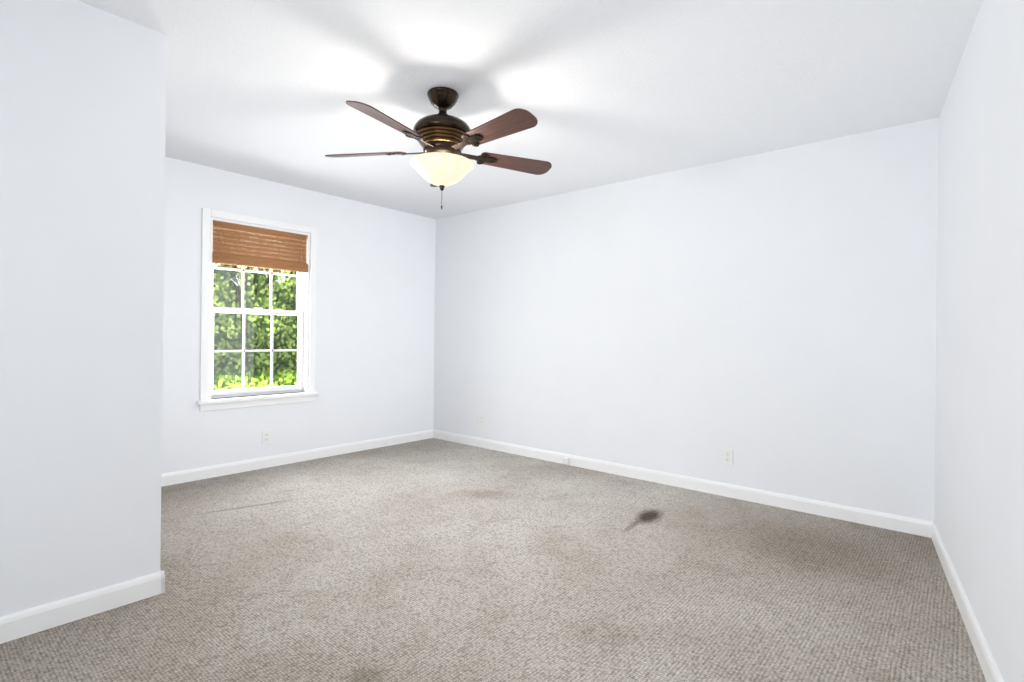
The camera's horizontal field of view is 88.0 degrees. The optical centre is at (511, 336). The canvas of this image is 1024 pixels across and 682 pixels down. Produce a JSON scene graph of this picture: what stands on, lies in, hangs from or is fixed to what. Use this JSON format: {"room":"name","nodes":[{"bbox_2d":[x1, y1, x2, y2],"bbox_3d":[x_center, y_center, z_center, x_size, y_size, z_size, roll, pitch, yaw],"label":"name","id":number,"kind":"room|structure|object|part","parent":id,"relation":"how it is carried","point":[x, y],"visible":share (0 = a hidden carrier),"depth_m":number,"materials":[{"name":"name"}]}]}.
{"room":"empty bedroom","nodes":[
{"label":"empty bedroom","id":0,"kind":"room"},
{"bbox_2d":[0,0,166,643],"bbox_3d":[-3.514,-0.124,1.508,1.999,2.440,3.846,1,0,41],"label":"wall","id":1,"kind":"structure","parent":0,"point":[82,138],"depth_m":2.10,"materials":[{"name":"paint"}]},
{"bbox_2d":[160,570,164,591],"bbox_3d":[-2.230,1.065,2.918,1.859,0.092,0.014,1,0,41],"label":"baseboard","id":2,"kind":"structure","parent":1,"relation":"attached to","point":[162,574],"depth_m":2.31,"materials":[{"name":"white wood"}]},
{"bbox_2d":[161,429,432,486],"bbox_3d":[-1.906,1.069,4.716,0.014,0.092,3.168,1,0,41],"label":"baseboard","id":3,"kind":"structure","parent":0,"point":[184,476],"depth_m":4.61,"materials":[{"name":"white wood"}]},
{"bbox_2d":[161,157,435,473],"bbox_3d":[-2.048,-0.107,4.652,0.140,2.440,3.468,1,0,41],"label":"wall","id":4,"kind":"structure","parent":0,"point":[375,320],"depth_m":4.93,"materials":[{"name":"paint"}]},
{"bbox_2d":[196,392,319,404],"bbox_3d":[-2.123,0.512,4.482,0.127,0.030,1.005,1,0,41],"label":"window sill","id":5,"kind":"structure","parent":4,"relation":"attached to","point":[247,398],"depth_m":4.40,"materials":[{"name":"white wood"}]},
{"bbox_2d":[200,208,316,410],"bbox_3d":[-2.149,-0.208,4.511,0.148,1.580,0.955,1,0,41],"label":"window","id":6,"kind":"structure","parent":4,"relation":"in","point":[207,214],"depth_m":4.48,"materials":[{"name":"white wood"}]},
{"bbox_3d":[-2.181,-0.556,4.542,0.004,0.648,0.719,1,0,41],"label":"sash glass","id":7,"kind":"part","parent":6,"relation":"part of","materials":[{"name":"clear glass"}]},
{"bbox_3d":[-2.166,0.120,4.523,0.004,0.637,0.719,1,0,41],"label":"sash glass","id":8,"kind":"part","parent":6,"relation":"part of","materials":[{"name":"clear glass"}]},
{"bbox_3d":[-2.110,0.555,4.470,0.015,0.055,0.955,1,0,41],"label":"window apron","id":9,"kind":"part","parent":6,"relation":"part of","materials":[{"name":"white wood"}]},
{"bbox_3d":[-2.166,0.120,4.523,0.028,0.713,0.795,1,0,41],"label":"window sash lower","id":10,"kind":"part","parent":6,"relation":"part of","materials":[{"name":"white wood"}]},
{"bbox_3d":[-2.181,-0.556,4.542,0.028,0.724,0.795,1,0,41],"label":"window sash upper","id":11,"kind":"part","parent":6,"relation":"part of","materials":[{"name":"white wood"}]},
{"bbox_2d":[212,220,307,285],"bbox_3d":[-2.111,-0.689,4.484,0.075,0.454,0.787,1,0,41],"label":"window blind","id":12,"kind":"object","parent":6,"relation":"attached to","point":[271,256],"visible":0.98,"depth_m":4.44,"materials":[{"name":"brown wood"}]},
{"bbox_3d":[-1.850,-0.670,4.762,0.008,0.422,0.016,1,0,41],"label":"cord","id":13,"kind":"part","parent":12,"relation":"part of","materials":[{"name":"white fabric"}]},
{"bbox_2d":[262,429,270,443],"bbox_3d":[-2.087,0.851,4.506,0.008,0.116,0.072,1,0,41],"label":"outlet","id":14,"kind":"object","parent":4,"relation":"attached to","point":[266,436],"visible":1,"depth_m":4.50,"materials":[{"name":"white plastic"}]},
{"bbox_2d":[0,438,985,681],"bbox_3d":[-0.884,1.177,1.385,6.500,0.100,7.500,1,0,41],"label":"floor","id":15,"kind":"structure","parent":0,"point":[432,560],"depth_m":2.40,"materials":[{"name":"carpet"}]},
{"bbox_2d":[78,0,982,218],"bbox_3d":[-0.854,-1.363,1.385,6.500,0.100,7.500,1,0,41],"label":"ceiling","id":16,"kind":"structure","parent":0,"point":[604,92],"depth_m":2.69,"materials":[{"name":"white paint"}]},
{"bbox_2d":[325,87,551,209],"bbox_3d":[-0.355,-0.995,2.811,1.249,0.624,1.274,1,0,41],"label":"fan","id":17,"kind":"object","parent":16,"relation":"hanging from","point":[442,137],"visible":1,"depth_m":2.74,"materials":[{"name":"brown wood"}]},
{"bbox_3d":[-0.808,-1.004,2.921,0.450,0.006,0.140,1,15,10],"label":"blade","id":18,"kind":"part","parent":17,"relation":"part of","materials":[{"name":"brown wood"}]},
{"bbox_3d":[-0.578,-1.001,2.458,0.140,0.006,0.450,17,8,27],"label":"blade","id":19,"kind":"part","parent":17,"relation":"part of","materials":[{"name":"brown wood"}]},
{"bbox_3d":[-0.378,-0.734,2.848,0.011,0.101,0.010,1,0,41],"label":"chain","id":20,"kind":"part","parent":17,"relation":"part of","materials":[{"name":"gold metal"}]},
{"bbox_2d":[414,126,469,153],"bbox_3d":[-0.374,-1.049,2.848,0.292,0.060,0.292,1,0,41],"label":"motor","id":21,"kind":"object","parent":17,"relation":"attached to","point":[448,135],"depth_m":2.75,"materials":[{"name":"gold metal"}]},
{"bbox_3d":[-0.376,-0.878,2.848,0.344,0.133,0.344,1,0,41],"label":"lamp shade","id":22,"kind":"part","parent":17,"relation":"part of","materials":[{"name":"beige glass"}]},
{"bbox_3d":[-0.066,-0.995,2.534,0.450,0.006,0.140,1,-15,46],"label":"blade","id":23,"kind":"part","parent":17,"relation":"part of","materials":[{"name":"brown wood"}]},
{"label":"blade","id":24,"kind":"part","parent":17,"relation":"part of","materials":[{"name":"brown wood"}]},
{"bbox_2d":[433,117,938,521],"bbox_3d":[1.101,-0.069,4.333,5.340,2.440,0.140,1,0,41],"label":"wall","id":25,"kind":"structure","parent":0,"point":[769,318],"depth_m":3.86,"materials":[{"name":"paint"}]},
{"bbox_2d":[473,413,477,424],"bbox_3d":[-0.378,0.848,5.486,0.072,0.116,0.016,1,0,41],"label":"electrical outlet","id":26,"kind":"object","parent":25,"relation":"attached to","point":[475,418],"visible":1,"depth_m":5.49,"materials":[{"name":"white plastic"}]},
{"bbox_2d":[479,414,483,424],"bbox_3d":[-0.311,0.849,5.433,0.072,0.116,0.009,1,0,41],"label":"electrical outlet","id":27,"kind":"object","parent":25,"relation":"attached to","point":[481,419],"visible":1,"depth_m":5.43,"materials":[{"name":"white plastic"}]},
{"bbox_2d":[563,457,568,463],"bbox_3d":[0.481,1.106,4.725,0.060,0.050,0.022,1,0,41],"label":"jack","id":28,"kind":"object","parent":25,"relation":"attached to","point":[565,460],"visible":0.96,"depth_m":4.71,"materials":[{"name":"white plastic"}]},
{"bbox_2d":[433,429,932,537],"bbox_3d":[0.779,1.101,4.494,4.383,0.092,0.014,1,0,41],"label":"baseboard","id":29,"kind":"structure","parent":25,"relation":"attached to","point":[914,526],"depth_m":3.85,"materials":[{"name":"white wood"}]},
{"bbox_2d":[723,448,732,465],"bbox_3d":[1.560,0.868,3.832,0.072,0.116,0.009,1,0,41],"label":"electrical outlet","id":30,"kind":"object","parent":25,"relation":"attached to","point":[727,456],"visible":1,"depth_m":3.83,"materials":[{"name":"white plastic"}]},
{"bbox_2d":[934,0,1023,681],"bbox_3d":[0.596,-0.075,0.066,0.139,2.440,7.484,1,0,33],"label":"wall","id":31,"kind":"structure","parent":0,"point":[979,474],"depth_m":1.92,"materials":[{"name":"paint"}]},
{"bbox_2d":[931,522,1003,681],"bbox_3d":[0.523,1.098,0.115,0.014,0.092,7.062,1,0,33],"label":"baseboard","id":32,"kind":"structure","parent":31,"relation":"attached to","point":[989,668],"depth_m":2.09,"materials":[{"name":"white wood"}]},
{"label":"outside","id":33,"kind":"structure","parent":0,"visible":0},
{"bbox_2d":[213,231,297,389],"bbox_3d":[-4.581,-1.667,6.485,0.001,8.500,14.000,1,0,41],"label":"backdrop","id":34,"kind":"structure","parent":33,"point":[255,337],"depth_m":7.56,"materials":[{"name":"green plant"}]}
]}

